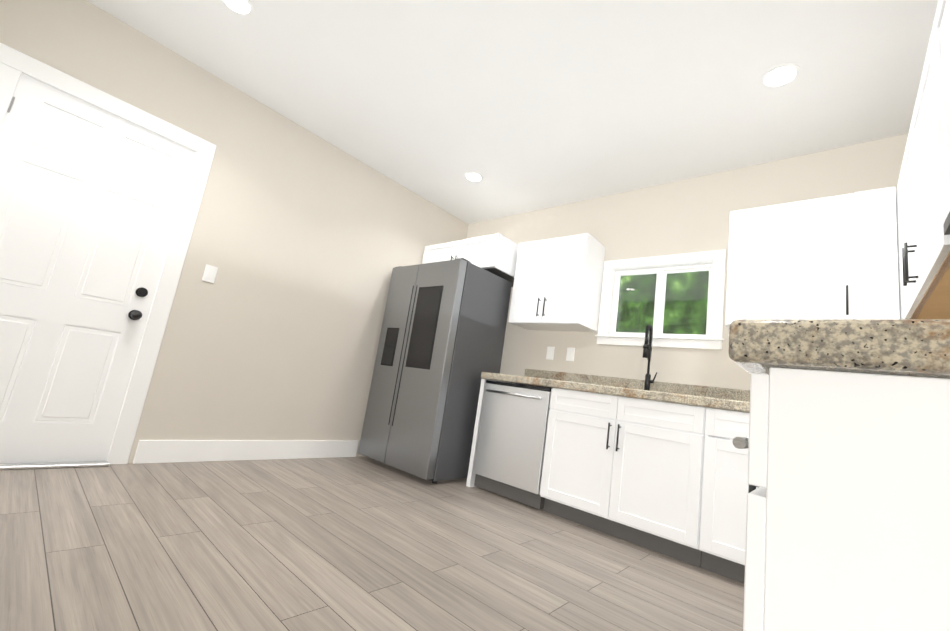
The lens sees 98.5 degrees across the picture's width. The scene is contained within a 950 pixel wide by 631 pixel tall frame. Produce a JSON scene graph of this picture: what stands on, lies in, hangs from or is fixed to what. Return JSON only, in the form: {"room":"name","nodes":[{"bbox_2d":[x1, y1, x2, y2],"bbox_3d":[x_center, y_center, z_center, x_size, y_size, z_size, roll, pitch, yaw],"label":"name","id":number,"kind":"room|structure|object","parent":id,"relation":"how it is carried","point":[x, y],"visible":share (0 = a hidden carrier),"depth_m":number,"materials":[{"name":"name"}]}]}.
{"room":"kitchen","nodes":[
{"label":"kitchen","id":0,"kind":"room"},
{"bbox_2d":[0,0,468,463],"bbox_3d":[-1.518,-0.215,3.240,0.120,2.600,3.730,0,-13,42],"label":"wall","id":1,"kind":"structure","parent":0,"point":[304,241],"depth_m":3.04,"materials":[{"name":"paint"}]},
{"bbox_2d":[0,73,195,469],"bbox_3d":[-2.278,-0.208,2.279,0.120,2.034,0.828,0,-13,42],"label":"entry door","id":2,"kind":"structure","parent":1,"relation":"in","point":[91,196],"depth_m":2.31,"materials":[{"name":"wood"}]},
{"bbox_2d":[0,43,216,464],"bbox_3d":[-2.317,-0.253,2.328,0.136,2.128,1.006,0,-13,42],"label":"door frame","id":3,"kind":"structure","parent":1,"relation":"attached to","point":[15,64],"depth_m":2.53,"materials":[{"name":"white wood"}]},
{"bbox_2d":[202,264,217,282],"bbox_3d":[-1.816,-0.285,2.805,0.010,0.116,0.072,0,-13,42],"label":"light switch","id":4,"kind":"object","parent":1,"relation":"attached to","point":[210,273],"visible":1,"depth_m":2.80,"materials":[{"name":"white plastic"}]},
{"bbox_2d":[133,440,358,463],"bbox_3d":[-1.564,1.011,3.077,0.014,0.140,1.575,0,-13,42],"label":"baseboard","id":5,"kind":"structure","parent":1,"relation":"attached to","point":[160,451],"depth_m":2.92,"materials":[{"name":"white wood"}]},
{"bbox_2d":[0,456,743,630],"bbox_3d":[-0.211,1.103,1.750,4.040,0.100,3.850,0,-13,42],"label":"floor","id":6,"kind":"structure","parent":0,"point":[362,543],"depth_m":1.68,"materials":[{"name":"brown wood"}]},
{"bbox_2d":[358,258,511,483],"bbox_3d":[-0.346,0.467,3.679,0.900,1.762,0.705,0,-13,42],"label":"fridge","id":7,"kind":"object","parent":6,"relation":"on","point":[441,342],"visible":0.98,"depth_m":3.35,"materials":[{"name":"metal"}]},
{"bbox_2d":[473,380,551,508],"bbox_3d":[0.434,0.978,3.230,0.596,0.817,0.652,0,-13,42],"label":"dishwasher","id":8,"kind":"object","parent":6,"relation":"on","point":[510,450],"visible":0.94,"depth_m":3.00,"materials":[{"name":"silver metal"}]},
{"bbox_2d":[466,379,758,583],"bbox_3d":[1.205,0.978,2.554,2.739,0.833,0.656,0,-13,42],"label":"base cabinet","id":9,"kind":"object","parent":6,"relation":"on","point":[668,479],"visible":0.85,"depth_m":2.36,"materials":[{"name":"white wood"}]},
{"bbox_2d":[481,369,749,412],"bbox_3d":[1.269,0.579,2.625,2.738,0.335,0.646,0,-13,42],"label":"countertop","id":10,"kind":"structure","parent":9,"relation":"on","point":[728,399],"depth_m":2.80,"materials":[{"name":"stone"}]},
{"bbox_2d":[642,324,656,390],"bbox_3d":[1.279,0.317,2.991,0.095,0.511,0.136,0,-13,42],"label":"faucet","id":11,"kind":"object","parent":10,"relation":"on","point":[647,350],"visible":1,"depth_m":2.99,"materials":[{"name":"black metal"}]},
{"bbox_2d":[732,437,748,448],"bbox_3d":[0.988,0.456,0.806,0.727,1.187,0.763,0,-13,42],"label":"range","id":12,"kind":"object","parent":6,"relation":"on","point":[740,442],"depth_m":0.82,"materials":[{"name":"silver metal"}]},
{"bbox_2d":[743,367,949,630],"bbox_3d":[0.638,0.505,0.347,0.655,0.832,0.331,0,-13,42],"label":"base cabinet","id":13,"kind":"object","parent":6,"relation":"on","point":[848,517],"visible":1,"depth_m":0.42,"materials":[{"name":"white wood"}]},
{"bbox_2d":[728,319,949,394],"bbox_3d":[0.695,0.016,0.431,0.676,0.160,0.357,0,-13,42],"label":"countertop","id":14,"kind":"structure","parent":13,"relation":"on","point":[911,347],"depth_m":0.45,"materials":[{"name":"stone"}]},
{"bbox_2d":[87,0,937,223],"bbox_3d":[0.183,-1.527,2.213,4.040,0.100,3.850,0,-13,42],"label":"ceiling","id":15,"kind":"structure","parent":0,"point":[522,106],"depth_m":2.44,"materials":[{"name":"paint"}]},
{"bbox_2d":[220,0,253,16],"bbox_3d":[-1.292,-1.694,2.210,0.175,0.006,0.175,8,-10,3],"label":"recessed light","id":16,"kind":"object","parent":15,"relation":"in","point":[244,8],"depth_m":2.24,"materials":[{"name":"white plastic"}]},
{"bbox_2d":[464,172,483,181],"bbox_3d":[-0.011,-1.243,3.679,0.175,0.006,0.175,8,-10,3],"label":"recessed light","id":17,"kind":"object","parent":15,"relation":"in","point":[470,176],"depth_m":3.67,"materials":[{"name":"white plastic"}]},
{"bbox_2d":[760,63,800,88],"bbox_3d":[1.616,-1.266,2.168,0.175,0.006,0.175,8,-10,3],"label":"recessed light","id":18,"kind":"object","parent":15,"relation":"in","point":[779,76],"depth_m":2.16,"materials":[{"name":"white plastic"}]},
{"bbox_2d":[466,133,908,389],"bbox_3d":[1.195,0.208,3.338,4.040,2.600,0.120,0,-13,42],"label":"wall","id":19,"kind":"structure","parent":0,"point":[691,215],"depth_m":3.15,"materials":[{"name":"paint"}]},
{"bbox_2d":[422,233,518,286],"bbox_3d":[0.005,-0.509,4.097,0.980,0.310,0.636,0,-13,42],"label":"upper cabinet","id":20,"kind":"object","parent":19,"relation":"attached to","point":[495,254],"visible":0.62,"depth_m":3.73,"materials":[{"name":"white wood"}]},
{"bbox_2d":[546,347,554,359],"bbox_3d":[0.676,0.338,3.671,0.072,0.116,0.008,0,-13,42],"label":"outlet","id":21,"kind":"object","parent":19,"relation":"attached to","point":[550,350],"depth_m":3.67,"materials":[{"name":"white plastic"}]},
{"bbox_2d":[508,233,604,331],"bbox_3d":[0.702,-0.270,3.581,0.685,0.750,0.376,0,-13,42],"label":"upper cabinet","id":22,"kind":"object","parent":19,"relation":"attached to","point":[557,285],"visible":1,"depth_m":3.42,"materials":[{"name":"white wood"}]},
{"bbox_2d":[566,348,574,360],"bbox_3d":[0.825,0.337,3.538,0.072,0.116,0.008,0,-13,42],"label":"outlet","id":23,"kind":"object","parent":19,"relation":"attached to","point":[569,355],"depth_m":3.53,"materials":[{"name":"white plastic"}]},
{"bbox_2d":[595,249,725,349],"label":"sliding window","id":24,"kind":"structure","parent":19,"relation":"in","point":[660,300],"depth_m":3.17,"materials":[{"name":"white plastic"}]},
{"bbox_2d":[725,187,899,327],"bbox_3d":[1.975,-0.278,2.449,0.752,0.750,0.376,0,-13,42],"label":"upper cabinet","id":25,"kind":"object","parent":19,"relation":"attached to","point":[833,257],"visible":0.79,"depth_m":2.31,"materials":[{"name":"white wood"}]},
{"bbox_3d":[1.412,-0.235,0.635,0.120,2.600,3.730,0,-13,42],"label":"wall","id":26,"kind":"structure","parent":0,"visible":0},
{"bbox_2d":[895,29,949,318],"bbox_3d":[1.914,-0.445,1.552,0.340,0.750,1.110,0,-13,42],"label":"upper cabinet","id":27,"kind":"object","parent":26,"relation":"attached to","point":[923,246],"visible":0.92,"depth_m":1.43,"materials":[{"name":"white wood"}]},
{"bbox_2d":[933,0,949,222],"bbox_3d":[1.248,-0.705,0.831,0.376,0.685,0.910,0,-13,42],"label":"upper cabinet","id":28,"kind":"object","parent":26,"relation":"attached to","point":[941,31],"visible":0.98,"depth_m":1.21,"materials":[{"name":"white wood"}]},
{"bbox_2d":[943,212,949,234],"bbox_3d":[1.257,-0.335,0.812,0.340,0.036,0.752,0,-13,42],"label":"range hood","id":29,"kind":"object","parent":28,"relation":"attached to","point":[946,224],"visible":1,"depth_m":1.17,"materials":[{"name":"silver metal"}]}
]}

